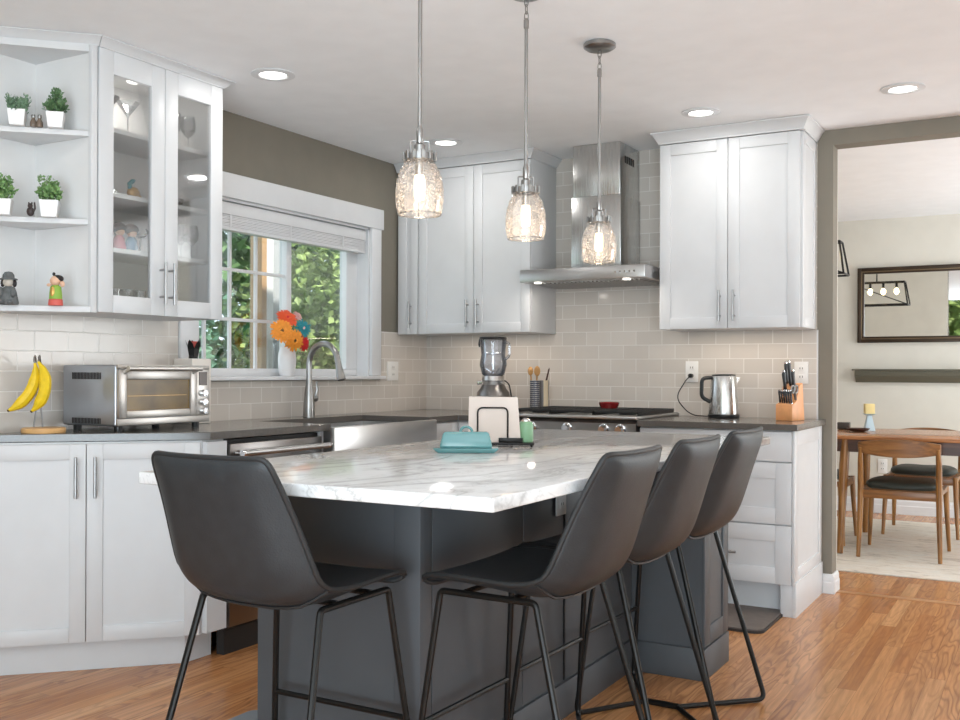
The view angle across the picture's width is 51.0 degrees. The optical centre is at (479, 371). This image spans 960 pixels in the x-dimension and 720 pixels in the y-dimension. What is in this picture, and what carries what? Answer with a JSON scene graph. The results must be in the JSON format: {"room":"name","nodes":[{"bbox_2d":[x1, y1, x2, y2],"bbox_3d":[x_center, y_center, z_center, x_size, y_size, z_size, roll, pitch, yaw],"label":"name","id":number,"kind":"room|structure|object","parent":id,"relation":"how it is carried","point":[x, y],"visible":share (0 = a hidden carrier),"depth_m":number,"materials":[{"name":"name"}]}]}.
{"room":"kitchen","nodes":[
{"label":"kitchen","id":0,"kind":"room"},
{"bbox_2d":[211,110,409,423],"bbox_3d":[-2.720,-0.815,2.453,0.160,3.900,9.570,0,0,30],"label":"wall","id":1,"kind":"structure","parent":0,"point":[254,149],"depth_m":5.54,"materials":[{"name":"beige paint"}]},
{"bbox_2d":[0,26,101,314],"bbox_3d":[-1.679,-0.747,3.734,0.397,1.044,0.382,0,0,30],"label":"open corner shelf","id":2,"kind":"object","parent":1,"relation":"attached to","point":[33,62],"visible":1,"depth_m":3.86,"materials":[{"name":"white paint"}]},
{"bbox_2d":[0,172,18,215],"bbox_3d":[-1.755,-0.655,3.709,0.103,0.155,0.095,0,0,-15],"label":"potted plant","id":3,"kind":"object","parent":2,"relation":"on","point":[6,189],"visible":1,"depth_m":3.69,"materials":[{"name":"green plant"}]},
{"bbox_2d":[0,271,18,304],"bbox_3d":[-1.735,-0.309,3.702,0.072,0.122,0.067,0,0,-5],"label":"figurine","id":4,"kind":"object","parent":2,"relation":"on","point":[8,294],"visible":1,"depth_m":3.69,"materials":[{"name":"grey stone"}]},
{"bbox_2d":[4,92,31,126],"bbox_3d":[-1.712,-0.972,3.732,0.092,0.121,0.092,0,0,-15],"label":"potted plant","id":5,"kind":"object","parent":2,"relation":"on","point":[17,108],"visible":1,"depth_m":3.71,"materials":[{"name":"green plant"}]},
{"bbox_2d":[34,174,62,217],"bbox_3d":[-1.610,-0.658,3.760,0.101,0.162,0.092,0,0,-15],"label":"potted plant","id":6,"kind":"object","parent":2,"relation":"on","point":[49,205],"visible":1,"depth_m":3.74,"materials":[{"name":"green plant"}]},
{"bbox_2d":[42,87,69,128],"bbox_3d":[-1.590,-0.990,3.768,0.101,0.157,0.090,0,0,-15],"label":"potted plant","id":7,"kind":"object","parent":2,"relation":"on","point":[55,116],"visible":1,"depth_m":3.75,"materials":[{"name":"green plant"}]},
{"bbox_2d":[47,272,64,305],"bbox_3d":[-1.579,-0.309,3.753,0.065,0.124,0.043,0,0,-5],"label":"figurine","id":8,"kind":"object","parent":2,"relation":"on","point":[55,293],"visible":1,"depth_m":3.74,"materials":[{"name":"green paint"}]},
{"bbox_2d":[48,35,235,320],"bbox_3d":[-1.414,-0.748,4.192,0.390,1.040,0.712,0,0,30],"label":"upper cabinet","id":9,"kind":"object","parent":1,"relation":"attached to","point":[172,147],"visible":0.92,"depth_m":4.19,"materials":[{"name":"white paint"}]},
{"bbox_2d":[113,222,126,248],"bbox_3d":[-1.455,-0.547,4.054,0.059,0.116,0.064,0,0,30],"label":"doll","id":10,"kind":"object","parent":9,"relation":"on","point":[119,228],"visible":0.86,"depth_m":4.04,"materials":[{"name":"pink paint"}]},
{"bbox_2d":[116,99,139,131],"bbox_3d":[-1.444,-1.031,4.128,0.096,0.145,0.094,0,0,30],"label":"martini glass","id":11,"kind":"object","parent":9,"relation":"on","point":[128,110],"visible":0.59,"depth_m":4.13,"materials":[{"name":"glass"}]},
{"bbox_2d":[113,192,147,215],"bbox_3d":[-1.455,-0.697,4.202,0.281,0.018,0.617,0,0,30],"label":"shelf","id":12,"kind":"object","parent":9,"relation":"attached to","point":[123,204],"depth_m":4.16,"materials":[{"name":"white paint"}]},
{"bbox_2d":[113,247,147,265],"bbox_3d":[-1.456,-0.479,4.202,0.281,0.018,0.617,0,0,30],"label":"shelf","id":13,"kind":"object","parent":9,"relation":"attached to","point":[121,257],"depth_m":4.14,"materials":[{"name":"white paint"}]},
{"bbox_2d":[114,128,148,159],"bbox_3d":[-1.454,-0.949,4.202,0.281,0.018,0.617,0,0,30],"label":"shelf","id":14,"kind":"object","parent":9,"relation":"attached to","point":[127,145],"depth_m":4.18,"materials":[{"name":"white paint"}]},
{"bbox_2d":[125,224,138,250],"bbox_3d":[-1.424,-0.546,4.108,0.059,0.116,0.064,0,0,30],"label":"doll","id":15,"kind":"object","parent":9,"relation":"on","point":[132,230],"visible":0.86,"depth_m":4.09,"materials":[{"name":"blue paint"}]},
{"bbox_2d":[127,179,140,196],"bbox_3d":[-1.415,-0.750,4.140,0.040,0.083,0.087,0,0,30],"label":"ornament","id":16,"kind":"object","parent":9,"relation":"on","point":[133,191],"visible":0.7,"depth_m":4.11,"materials":[{"name":"beige ceramic"}]},
{"bbox_2d":[0,313,426,432],"bbox_3d":[-1.196,-0.002,4.967,0.008,0.485,3.450,0,0,30],"label":"wall tile","id":17,"kind":"structure","parent":1,"relation":"attached to","point":[60,340],"depth_m":4.47,"materials":[{"name":"beige tile"}]},
{"bbox_2d":[387,361,397,380],"bbox_3d":[-0.530,-0.005,6.118,0.009,0.116,0.116,0,0,30],"label":"wall outlet","id":18,"kind":"object","parent":17,"relation":"attached to","point":[392,366],"visible":1,"depth_m":6.11,"materials":[{"name":"white plastic"}]},
{"bbox_2d":[201,232,356,375],"bbox_3d":[-1.084,-0.406,5.380,0.050,0.858,1.354,0,0,30],"label":"window","id":19,"kind":"structure","parent":1,"relation":"in","point":[348,261],"depth_m":5.42,"materials":[{"name":"white paint"}]},
{"bbox_2d":[222,201,365,253],"bbox_3d":[-1.024,-0.763,5.347,0.055,0.136,1.338,0,0,30],"label":"window blind","id":20,"kind":"object","parent":19,"relation":"attached to","point":[236,218],"visible":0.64,"depth_m":5.33,"materials":[{"name":"white paint"}]},
{"bbox_2d":[178,171,383,375],"bbox_3d":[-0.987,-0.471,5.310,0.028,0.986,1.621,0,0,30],"label":"trim","id":21,"kind":"structure","parent":1,"relation":"attached to","point":[237,187],"depth_m":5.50,"materials":[{"name":"white paint"}]},
{"bbox_2d":[211,376,385,380],"bbox_3d":[-1.018,0.033,5.342,0.145,0.020,1.608,0,0,30],"label":"trim","id":22,"kind":"structure","parent":1,"relation":"attached to","point":[213,378],"depth_m":5.21,"materials":[{"name":"white paint"}]},
{"bbox_2d":[278,347,295,375],"bbox_3d":[-1.020,-0.055,5.319,0.096,0.155,0.096,0,0,30],"label":"vase","id":23,"kind":"object","parent":22,"relation":"on","point":[286,358],"visible":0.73,"depth_m":5.28,"materials":[{"name":"white ceramic"}]},
{"bbox_2d":[270,319,292,344],"bbox_3d":[-1.004,-0.198,5.214,0.090,0.146,0.196,0,0,16],"label":"flower","id":24,"kind":"object","parent":23,"relation":"in","point":[281,331],"visible":1,"depth_m":5.15,"materials":[{"name":"orange plant"}]},
{"bbox_2d":[276,310,297,325],"bbox_3d":[-1.008,-0.226,5.248,0.094,0.200,0.118,0,0,30],"label":"flower","id":25,"kind":"object","parent":23,"relation":"in","point":[285,315],"visible":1,"depth_m":5.24,"materials":[{"name":"red plant"}]},
{"bbox_2d":[285,329,302,351],"bbox_3d":[-0.996,-0.163,5.244,0.119,0.119,0.110,0,0,30],"label":"flower","id":26,"kind":"object","parent":23,"relation":"in","point":[296,341],"visible":1,"depth_m":5.22,"materials":[{"name":"orange plant"}]},
{"bbox_2d":[295,319,310,337],"bbox_3d":[-0.959,-0.203,5.282,0.128,0.154,0.073,0,0,3],"label":"flower","id":27,"kind":"object","parent":23,"relation":"in","point":[303,327],"visible":0.97,"depth_m":5.27,"materials":[{"name":"teal plant"}]},
{"bbox_2d":[0,0,959,221],"bbox_3d":[0.934,-2.057,2.234,7.000,1.590,13.200,0,0,30],"label":"ceiling","id":28,"kind":"structure","parent":0,"point":[353,63],"depth_m":4.16,"materials":[{"name":"paint"}]},
{"bbox_2d":[251,68,294,80],"bbox_3d":[-0.881,-1.263,4.286,0.186,0.008,0.186,0,0,30],"label":"recessed light","id":29,"kind":"object","parent":28,"relation":"in","point":[267,74],"visible":1,"depth_m":4.28,"materials":[{"name":"white paint"}]},
{"bbox_2d":[395,0,443,218],"bbox_3d":[-0.167,-0.850,2.795,0.135,0.830,0.135,0,0,-38],"label":"pendant light","id":30,"kind":"object","parent":28,"relation":"hanging from","point":[419,158],"visible":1,"depth_m":2.78,"materials":[{"name":"clear glass"}]},
{"bbox_2d":[415,160,423,174],"bbox_3d":[-0.168,-0.573,2.795,0.026,0.052,0.026,0,0,30],"label":"socket","id":31,"kind":"object","parent":30,"relation":"attached to","point":[419,169],"depth_m":2.78,"materials":[{"name":"silver metal"}]},
{"bbox_2d":[430,138,461,146],"bbox_3d":[-0.189,-1.261,5.543,0.186,0.008,0.186,0,0,30],"label":"recessed light","id":32,"kind":"object","parent":28,"relation":"in","point":[444,142],"visible":0.96,"depth_m":5.54,"materials":[{"name":"white paint"}]},
{"bbox_2d":[505,0,545,241],"bbox_3d":[0.152,-0.850,3.325,0.135,0.826,0.135,0,0,-38],"label":"pendant light","id":33,"kind":"object","parent":28,"relation":"hanging from","point":[526,191],"visible":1,"depth_m":3.31,"materials":[{"name":"clear glass"}]},
{"bbox_2d":[581,38,616,263],"bbox_3d":[0.458,-0.841,3.866,0.135,0.842,0.135,0,0,-38],"label":"pendant light","id":34,"kind":"object","parent":28,"relation":"hanging from","point":[601,45],"visible":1,"depth_m":3.85,"materials":[{"name":"clear glass"}]},
{"bbox_2d":[682,107,720,117],"bbox_3d":[1.073,-1.256,4.886,0.186,0.008,0.186,0,0,30],"label":"recessed light","id":35,"kind":"object","parent":28,"relation":"in","point":[701,112],"visible":1,"depth_m":4.88,"materials":[{"name":"white paint"}]},
{"bbox_2d":[838,240,849,276],"bbox_3d":[2.212,-0.953,6.912,0.594,0.606,0.212,0,0,30],"label":"lantern chandelier","id":36,"kind":"object","parent":28,"relation":"hanging from","point":[840,242],"visible":0.1,"depth_m":6.78,"materials":[{"name":"black metal"}]},
{"bbox_2d":[880,82,925,94],"bbox_3d":[1.875,-1.254,4.463,0.186,0.008,0.186,0,0,30],"label":"recessed light","id":37,"kind":"object","parent":28,"relation":"in","point":[907,87],"visible":1,"depth_m":4.46,"materials":[{"name":"white paint"}]},
{"bbox_2d":[0,510,959,719],"bbox_3d":[0.922,1.198,2.234,7.000,0.100,13.200,0,0,30],"label":"floor","id":38,"kind":"structure","parent":0,"point":[845,656],"depth_m":3.74,"materials":[{"name":"brown wood"}]},
{"bbox_2d":[0,439,226,675],"bbox_3d":[-1.464,0.703,3.867,0.623,0.873,0.725,0,0,30],"label":"base cabinet","id":39,"kind":"object","parent":38,"relation":"on","point":[91,577],"visible":0.93,"depth_m":3.81,"materials":[{"name":"white paint"}]},
{"bbox_2d":[228,710,257,719],"bbox_3d":[-0.852,1.134,2.876,0.330,0.016,0.960,0,0,30],"label":"floor mat","id":40,"kind":"object","parent":38,"relation":"on","point":[253,714],"visible":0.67,"depth_m":3.29,"materials":[{"name":"rubber"}]},
{"bbox_2d":[216,432,331,654],"bbox_3d":[-1.096,0.708,4.427,0.679,0.867,0.600,0,0,30],"label":"dishwasher","id":41,"kind":"object","parent":38,"relation":"on","point":[241,630],"visible":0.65,"depth_m":4.16,"materials":[{"name":"silver metal"}]},
{"bbox_2d":[151,450,409,719],"bbox_3d":[-0.484,0.661,2.432,0.495,0.963,0.528,0,0,30],"label":"bar stool","id":42,"kind":"object","parent":38,"relation":"on","point":[236,534],"visible":1,"depth_m":2.24,"materials":[{"name":"grey leather"}]},
{"bbox_2d":[388,421,467,439],"bbox_3d":[-0.185,0.708,5.824,0.900,0.873,0.918,0,0,30],"label":"base cabinet","id":43,"kind":"object","parent":38,"relation":"on","point":[442,427],"visible":0.16,"depth_m":5.51,"materials":[{"name":"white paint"}]},
{"bbox_2d":[0,409,468,442],"bbox_3d":[-0.730,0.253,4.863,0.903,0.030,3.150,0,0,30],"label":"countertop","id":44,"kind":"structure","parent":43,"relation":"on","point":[225,429],"depth_m":4.26,"materials":[{"name":"grey stone"}]},
{"bbox_2d":[21,355,65,433],"bbox_3d":[-1.671,0.084,3.857,0.160,0.299,0.160,0,0,-15],"label":"stand","id":45,"kind":"object","parent":44,"relation":"on","point":[49,429],"visible":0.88,"depth_m":3.81,"materials":[{"name":"brown wood"}]},
{"bbox_2d":[7,363,38,411],"bbox_3d":[-1.721,0.059,3.796,0.117,0.187,0.042,0,0,-22],"label":"banana","id":46,"kind":"object","parent":45,"relation":"hanging from","point":[32,387],"visible":1,"depth_m":3.79,"materials":[{"name":"food"}]},
{"bbox_2d":[30,361,50,412],"bbox_3d":[-1.659,0.058,3.803,0.077,0.196,0.042,0,0,-10],"label":"banana","id":47,"kind":"object","parent":45,"relation":"hanging from","point":[43,394],"visible":1,"depth_m":3.79,"materials":[{"name":"food"}]},
{"bbox_2d":[63,365,208,431],"bbox_3d":[-1.396,0.104,4.163,0.370,0.262,0.488,0,0,30],"label":"toaster oven","id":48,"kind":"object","parent":44,"relation":"on","point":[117,396],"visible":1,"depth_m":4.00,"materials":[{"name":"silver metal"}]},
{"bbox_2d":[72,372,100,423],"bbox_3d":[-1.554,0.103,3.974,0.166,0.202,0.002,0,0,30],"label":"vent","id":49,"kind":"object","parent":48,"relation":"attached to","point":[86,386],"depth_m":3.97,"materials":[{"name":"grey metal"}]},
{"bbox_2d":[174,358,210,423],"bbox_3d":[-1.304,0.087,4.622,0.120,0.295,0.163,0,0,30],"label":"appliance","id":50,"kind":"object","parent":44,"relation":"on","point":[186,361],"visible":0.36,"depth_m":4.57,"materials":[{"name":"beige plastic"}]},
{"bbox_2d":[185,340,200,358],"bbox_3d":[-1.308,-0.103,4.600,0.067,0.084,0.070,0,0,30],"label":"cup","id":51,"kind":"object","parent":50,"relation":"on","point":[193,347],"visible":0.95,"depth_m":4.58,"materials":[{"name":"black plastic"}]},
{"bbox_2d":[303,341,345,416],"bbox_3d":[-0.809,0.037,5.218,0.100,0.398,0.285,0,0,-43],"label":"faucet","id":52,"kind":"object","parent":44,"relation":"on","point":[310,398],"visible":1,"depth_m":5.26,"materials":[{"name":"silver metal"}]},
{"bbox_2d":[323,419,436,451],"bbox_3d":[-0.648,0.376,5.035,0.475,0.253,0.872,0,0,30],"label":"farmhouse sink","id":53,"kind":"object","parent":44,"relation":"in","point":[357,434],"visible":0.18,"depth_m":4.87,"materials":[{"name":"metal"}]},
{"bbox_2d":[323,421,391,451],"bbox_3d":[-0.652,0.386,5.056,0.447,0.233,0.820,0,0,30],"label":"basin","id":54,"kind":"object","parent":53,"relation":"in","point":[326,434],"depth_m":5.31,"materials":[{"name":"metal"}]},
{"bbox_2d":[476,337,514,396],"bbox_3d":[0.115,0.019,5.861,0.232,0.441,0.300,0,0,30],"label":"blender","id":55,"kind":"object","parent":44,"relation":"on","point":[493,385],"visible":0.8,"depth_m":5.78,"materials":[{"name":"silver metal"}]},
{"bbox_2d":[480,339,510,375],"bbox_3d":[0.091,-0.080,5.817,0.193,0.210,0.159,0,0,30],"label":"jar","id":56,"kind":"object","parent":55,"relation":"on","point":[504,341],"depth_m":5.79,"materials":[{"name":"glass"}]},
{"bbox_2d":[530,380,539,406],"bbox_3d":[0.321,0.146,5.893,0.058,0.190,0.058,0,0,30],"label":"utensil crock","id":57,"kind":"object","parent":44,"relation":"on","point":[534,384],"visible":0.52,"depth_m":5.87,"materials":[{"name":"grey metal"}]},
{"bbox_2d":[540,380,548,406],"bbox_3d":[0.372,0.146,5.950,0.068,0.190,0.068,0,0,30],"label":"utensil crock","id":58,"kind":"object","parent":44,"relation":"on","point":[544,384],"visible":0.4,"depth_m":5.92,"materials":[{"name":"beige ceramic"}]},
{"bbox_2d":[258,471,728,719],"bbox_3d":[0.179,0.713,3.425,0.841,0.864,1.806,0,0,30],"label":"base cabinet","id":59,"kind":"object","parent":38,"relation":"on","point":[357,666],"visible":0.41,"depth_m":2.80,"materials":[{"name":"grey paint"}]},
{"bbox_2d":[139,429,769,512],"bbox_3d":[0.146,0.265,3.212,1.002,0.030,2.242,0,0,30],"label":"countertop","id":60,"kind":"structure","parent":59,"relation":"on","point":[559,462],"depth_m":2.53,"materials":[{"name":"white stone"}]},
{"bbox_2d":[433,425,498,452],"bbox_3d":[-0.043,0.208,3.124,0.201,0.084,0.101,0,0,1],"label":"butter dish","id":61,"kind":"object","parent":60,"relation":"on","point":[460,441],"visible":1,"depth_m":3.09,"materials":[{"name":"teal ceramic"}]},
{"bbox_2d":[477,407,533,446],"bbox_3d":[0.061,0.183,3.381,0.238,0.133,0.075,0,0,0],"label":"napkin holder","id":62,"kind":"object","parent":60,"relation":"on","point":[502,441],"visible":0.7,"depth_m":3.34,"materials":[{"name":"black metal"}]},
{"bbox_2d":[468,396,519,441],"bbox_3d":[0.048,0.159,3.379,0.176,0.152,0.052,0,0,0],"label":"paper napkins","id":63,"kind":"object","parent":62,"relation":"in","point":[493,421],"visible":0.77,"depth_m":3.35,"materials":[{"name":"white paper"}]},
{"bbox_2d":[492,442,533,446],"bbox_3d":[0.061,0.243,3.381,0.238,0.014,0.075,0,0,0],"label":"tray","id":64,"kind":"object","parent":62,"relation":"on","point":[531,444],"depth_m":3.34,"materials":[{"name":"black metal"}]},
{"bbox_2d":[519,418,532,441],"bbox_3d":[0.154,0.195,3.378,0.050,0.081,0.050,0,0,30],"label":"salt shaker","id":65,"kind":"object","parent":62,"relation":"on","point":[526,426],"visible":0.98,"depth_m":3.36,"materials":[{"name":"green ceramic"}]},
{"bbox_2d":[556,495,565,515],"bbox_3d":[0.266,0.411,3.294,0.009,0.116,0.072,0,0,30],"label":"wall outlet","id":66,"kind":"object","parent":59,"relation":"attached to","point":[561,500],"visible":0.47,"depth_m":3.29,"materials":[{"name":"plastic"}]},
{"bbox_2d":[418,444,661,719],"bbox_3d":[0.165,0.663,2.549,0.528,0.963,0.495,0,0,32],"label":"bar stool","id":67,"kind":"object","parent":38,"relation":"on","point":[599,535],"visible":1,"depth_m":2.40,"materials":[{"name":"black leather"}]},
{"bbox_2d":[518,406,678,431],"bbox_3d":[0.596,0.675,5.498,0.771,0.945,0.728,0,0,30],"label":"gas range","id":68,"kind":"object","parent":38,"relation":"on","point":[620,419],"visible":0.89,"depth_m":5.26,"materials":[{"name":"silver metal"}]},
{"bbox_2d":[519,411,678,419],"bbox_3d":[0.613,0.233,5.524,0.771,0.016,0.668,0,0,30],"label":"cooktop","id":69,"kind":"object","parent":68,"relation":"in","point":[532,415],"depth_m":5.26,"materials":[{"name":"metal"}]},
{"bbox_2d":[599,402,618,407],"bbox_3d":[0.718,0.185,5.598,0.116,0.034,0.116,0,0,30],"label":"spoon rest","id":70,"kind":"object","parent":68,"relation":"on","point":[602,404],"visible":1,"depth_m":5.55,"materials":[{"name":"red ceramic"}]},
{"bbox_2d":[509,434,720,719],"bbox_3d":[0.418,0.664,2.986,0.528,0.963,0.495,0,0,32],"label":"bar stool","id":71,"kind":"object","parent":38,"relation":"on","point":[675,499],"visible":0.64,"depth_m":2.81,"materials":[{"name":"black leather"}]},
{"bbox_2d":[575,426,765,719],"bbox_3d":[0.667,0.665,3.420,0.528,0.963,0.495,0,0,32],"label":"bar stool","id":72,"kind":"object","parent":38,"relation":"on","point":[727,485],"visible":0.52,"depth_m":3.28,"materials":[{"name":"black leather"}]},
{"bbox_2d":[640,426,822,617],"bbox_3d":[1.284,0.713,5.137,0.770,0.873,0.674,0,0,30],"label":"base cabinet","id":73,"kind":"object","parent":38,"relation":"on","point":[775,533],"visible":0.48,"depth_m":4.79,"materials":[{"name":"white paint"}]},
{"bbox_2d":[637,415,825,430],"bbox_3d":[1.293,0.260,5.141,0.786,0.030,0.666,0,0,30],"label":"countertop","id":74,"kind":"structure","parent":73,"relation":"on","point":[741,423],"depth_m":4.93,"materials":[{"name":"grey stone"}]},
{"bbox_2d":[677,374,739,418],"bbox_3d":[1.209,0.127,5.409,0.182,0.234,0.390,0,0,-41],"label":"electric kettle","id":75,"kind":"object","parent":74,"relation":"on","point":[723,400],"visible":1,"depth_m":5.27,"materials":[{"name":"silver metal"}]},
{"bbox_2d":[776,383,803,420],"bbox_3d":[1.565,0.150,5.076,0.090,0.189,0.132,0,0,45],"label":"knife block","id":76,"kind":"object","parent":74,"relation":"on","point":[795,411],"visible":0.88,"depth_m":5.04,"materials":[{"name":"brown wood"}]},
{"bbox_2d":[728,603,782,633],"bbox_3d":[0.923,1.140,4.837,0.975,0.016,0.465,0,0,30],"label":"floor mat","id":77,"kind":"object","parent":38,"relation":"on","point":[758,620],"visible":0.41,"depth_m":4.62,"materials":[{"name":"grey rubber"}]},
{"bbox_2d":[837,516,959,582],"bbox_3d":[3.088,1.151,6.545,3.500,0.008,2.265,0,0,30],"label":"rug","id":78,"kind":"object","parent":38,"relation":"on","point":[908,549],"visible":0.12,"depth_m":6.38,"materials":[{"name":"beige carpet"}]},
{"bbox_2d":[837,469,856,545],"bbox_3d":[2.268,0.777,6.946,0.566,0.734,0.502,0,0,30],"label":"dining chair","id":79,"kind":"object","parent":78,"relation":"on","point":[851,478],"visible":0.06,"depth_m":7.00,"materials":[{"name":"brown wood"}]},
{"bbox_2d":[837,428,959,552],"bbox_3d":[3.153,0.775,6.402,1.750,0.743,1.006,0,0,30],"label":"dining table","id":80,"kind":"object","parent":78,"relation":"on","point":[847,441],"visible":0.62,"depth_m":6.36,"materials":[{"name":"brown wood"}]},
{"bbox_2d":[864,414,874,430],"bbox_3d":[2.647,0.344,6.846,0.075,0.116,0.075,0,0,10],"label":"candle holder","id":81,"kind":"object","parent":80,"relation":"on","point":[869,423],"visible":0.9,"depth_m":6.82,"materials":[{"name":"blue ceramic"}]},
{"bbox_2d":[864,404,874,413],"bbox_3d":[2.648,0.251,6.846,0.062,0.068,0.062,0,0,10],"label":"candle","id":82,"kind":"object","parent":81,"relation":"on","point":[868,408],"visible":1,"depth_m":6.82,"materials":[{"name":"wax"}]},
{"bbox_2d":[856,440,950,563],"bbox_3d":[2.652,0.778,6.305,0.502,0.734,0.566,0,0,30],"label":"dining chair","id":83,"kind":"object","parent":78,"relation":"on","point":[882,487],"visible":1,"depth_m":6.14,"materials":[{"name":"brown wood"}]},
{"bbox_2d":[866,476,935,490],"bbox_3d":[2.663,0.696,6.324,0.452,0.060,0.428,0,0,30],"label":"seat cushion","id":84,"kind":"object","parent":83,"relation":"on","point":[879,482],"depth_m":6.19,"materials":[{"name":"black leather"}]},
{"bbox_2d":[881,427,959,539],"bbox_3d":[3.187,0.780,7.220,0.502,0.734,0.566,0,0,30],"label":"dining chair","id":85,"kind":"object","parent":78,"relation":"on","point":[950,475],"visible":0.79,"depth_m":7.09,"materials":[{"name":"brown wood"}]},
{"bbox_2d":[891,464,957,476],"bbox_3d":[3.176,0.698,7.200,0.452,0.060,0.428,0,0,30],"label":"seat cushion","id":86,"kind":"object","parent":85,"relation":"on","point":[902,469],"depth_m":7.07,"materials":[{"name":"black leather"}]},
{"bbox_2d":[836,187,837,569],"bbox_3d":[0.805,-0.057,5.958,2.505,2.410,0.012,0,0,30],"label":"wall","id":87,"kind":"structure","parent":0,"point":[837,187],"depth_m":5.34,"materials":[{"name":"beige paint"}]},
{"bbox_2d":[817,115,959,573],"bbox_3d":[2.509,-0.051,4.912,6.500,2.410,0.120,0,0,30],"label":"wall","id":88,"kind":"structure","parent":0,"point":[830,141],"depth_m":5.24,"materials":[{"name":"beige paint"}]},
{"bbox_2d":[394,163,441,335],"bbox_3d":[-0.367,-0.746,6.252,0.152,1.036,0.382,0,0,30],"label":"upper cabinet","id":89,"kind":"object","parent":88,"relation":"attached to","point":[408,228],"visible":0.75,"depth_m":6.12,"materials":[{"name":"white paint"}]},
{"bbox_2d":[418,147,561,335],"bbox_3d":[0.047,-0.745,6.016,0.798,1.036,0.382,0,0,30],"label":"upper cabinet","id":90,"kind":"object","parent":88,"relation":"attached to","point":[469,268],"visible":0.95,"depth_m":5.88,"materials":[{"name":"white paint"}]},
{"bbox_2d":[520,141,659,289],"bbox_3d":[0.658,-0.871,5.604,0.730,0.776,0.494,0,0,30],"label":"range hood","id":91,"kind":"object","parent":88,"relation":"attached to","point":[619,161],"visible":0.97,"depth_m":5.54,"materials":[{"name":"metal"}]},
{"bbox_2d":[426,143,817,418],"bbox_3d":[0.712,-0.507,5.862,2.419,1.510,0.008,0,0,30],"label":"wall tile","id":92,"kind":"structure","parent":88,"relation":"attached to","point":[608,344],"depth_m":5.78,"materials":[{"name":"beige tile"}]},
{"bbox_2d":[686,361,697,381],"bbox_3d":[1.176,-0.001,5.587,0.072,0.116,0.009,0,0,30],"label":"wall outlet","id":93,"kind":"object","parent":92,"relation":"attached to","point":[691,366],"visible":1,"depth_m":5.58,"materials":[{"name":"white plastic"}]},
{"bbox_2d":[794,362,808,383],"bbox_3d":[1.690,0.005,5.294,0.072,0.116,0.009,0,0,30],"label":"wall outlet","id":94,"kind":"object","parent":92,"relation":"attached to","point":[801,369],"visible":0.91,"depth_m":5.29,"materials":[{"name":"white plastic"}]},
{"bbox_2d":[650,114,824,331],"bbox_3d":[1.345,-0.740,5.277,0.816,1.036,0.382,0,0,30],"label":"upper cabinet","id":95,"kind":"object","parent":88,"relation":"attached to","point":[738,215],"visible":1,"depth_m":5.13,"materials":[{"name":"white paint"}]},
{"bbox_2d":[816,330,818,418],"bbox_3d":[1.764,0.016,5.261,0.007,0.470,0.011,0,0,30],"label":"trim","id":96,"kind":"structure","parent":88,"relation":"attached to","point":[817,330],"depth_m":5.26,"materials":[{"name":"white paint"}]},
{"bbox_2d":[823,570,839,593],"bbox_3d":[1.842,1.101,5.287,0.065,0.100,0.148,0,0,30],"label":"baseboard","id":97,"kind":"structure","parent":88,"relation":"attached to","point":[831,582],"depth_m":5.23,"materials":[{"name":"white paint"}]},
{"bbox_2d":[836,590,959,605],"bbox_3d":[3.121,1.154,4.558,2.878,0.004,0.055,0,0,30],"label":"trim","id":98,"kind":"structure","parent":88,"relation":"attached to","point":[838,591],"depth_m":5.12,"materials":[{"name":"brown wood"}]},
{"bbox_2d":[837,214,959,502],"bbox_3d":[3.931,-0.046,7.957,6.280,2.410,0.120,0,0,30],"label":"wall","id":99,"kind":"structure","parent":0,"point":[935,239],"depth_m":8.21,"materials":[{"name":"beige paint"}]},
{"bbox_2d":[878,459,886,472],"bbox_3d":[3.297,0.771,8.242,0.072,0.116,0.009,0,0,30],"label":"wall outlet","id":100,"kind":"object","parent":99,"relation":"attached to","point":[882,463],"visible":0.92,"depth_m":8.24,"materials":[{"name":"white plastic"}]},
{"bbox_2d":[837,496,959,517],"bbox_3d":[3.911,1.099,7.888,6.000,0.120,0.016,0,0,30],"label":"baseboard","id":101,"kind":"structure","parent":99,"relation":"attached to","point":[903,507],"depth_m":8.13,"materials":[{"name":"white paint"}]},
{"bbox_2d":[852,369,959,382],"bbox_3d":[3.699,0.034,7.954,1.430,0.108,0.115,0,0,30],"label":"ledge","id":102,"kind":"object","parent":99,"relation":"attached to","point":[861,375],"visible":1,"depth_m":8.07,"materials":[{"name":"grey paint"}]},
{"bbox_2d":[857,264,959,342],"bbox_3d":[3.737,-0.544,7.977,1.410,0.615,0.038,0,0,30],"label":"wall mirror","id":103,"kind":"object","parent":99,"relation":"attached to","point":[921,303],"visible":1,"depth_m":8.14,"materials":[{"name":"mirror"}]},
{"label":"outside","id":104,"kind":"structure","parent":0,"visible":0},
{"bbox_3d":[-3.047,1.459,1.731,25.000,0.050,32.000,0,0,30],"label":"ground","id":105,"kind":"structure","parent":104,"visible":0},
{"bbox_2d":[199,264,233,367],"bbox_3d":[-2.640,-0.494,7.971,2.039,3.868,1.905,0,0,30],"label":"tree","id":106,"kind":"object","parent":105,"relation":"on","point":[210,345],"visible":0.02,"depth_m":8.03,"materials":[{"name":"green plant"}]},
{"bbox_2d":[250,236,279,368],"bbox_3d":[-1.395,-0.160,6.645,0.100,3.200,0.250,0,0,30],"label":"porch post","id":107,"kind":"object","parent":105,"relation":"on","point":[268,287],"visible":0.1,"depth_m":6.56,"materials":[{"name":"beige wood"}]},
{"bbox_2d":[199,231,339,367],"bbox_3d":[-2.995,-1.969,15.740,4.639,6.812,4.462,0,0,-36],"label":"tree","id":108,"kind":"object","parent":105,"relation":"on","point":[241,243],"visible":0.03,"depth_m":14.07,"materials":[{"name":"green plant"}]},
{"bbox_2d":[219,243,339,368],"bbox_3d":[-1.399,-0.747,10.249,2.892,4.382,2.185,0,0,-4],"label":"tree","id":109,"kind":"object","parent":105,"relation":"on","point":[321,307],"visible":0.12,"depth_m":9.79,"materials":[{"name":"green plant"}]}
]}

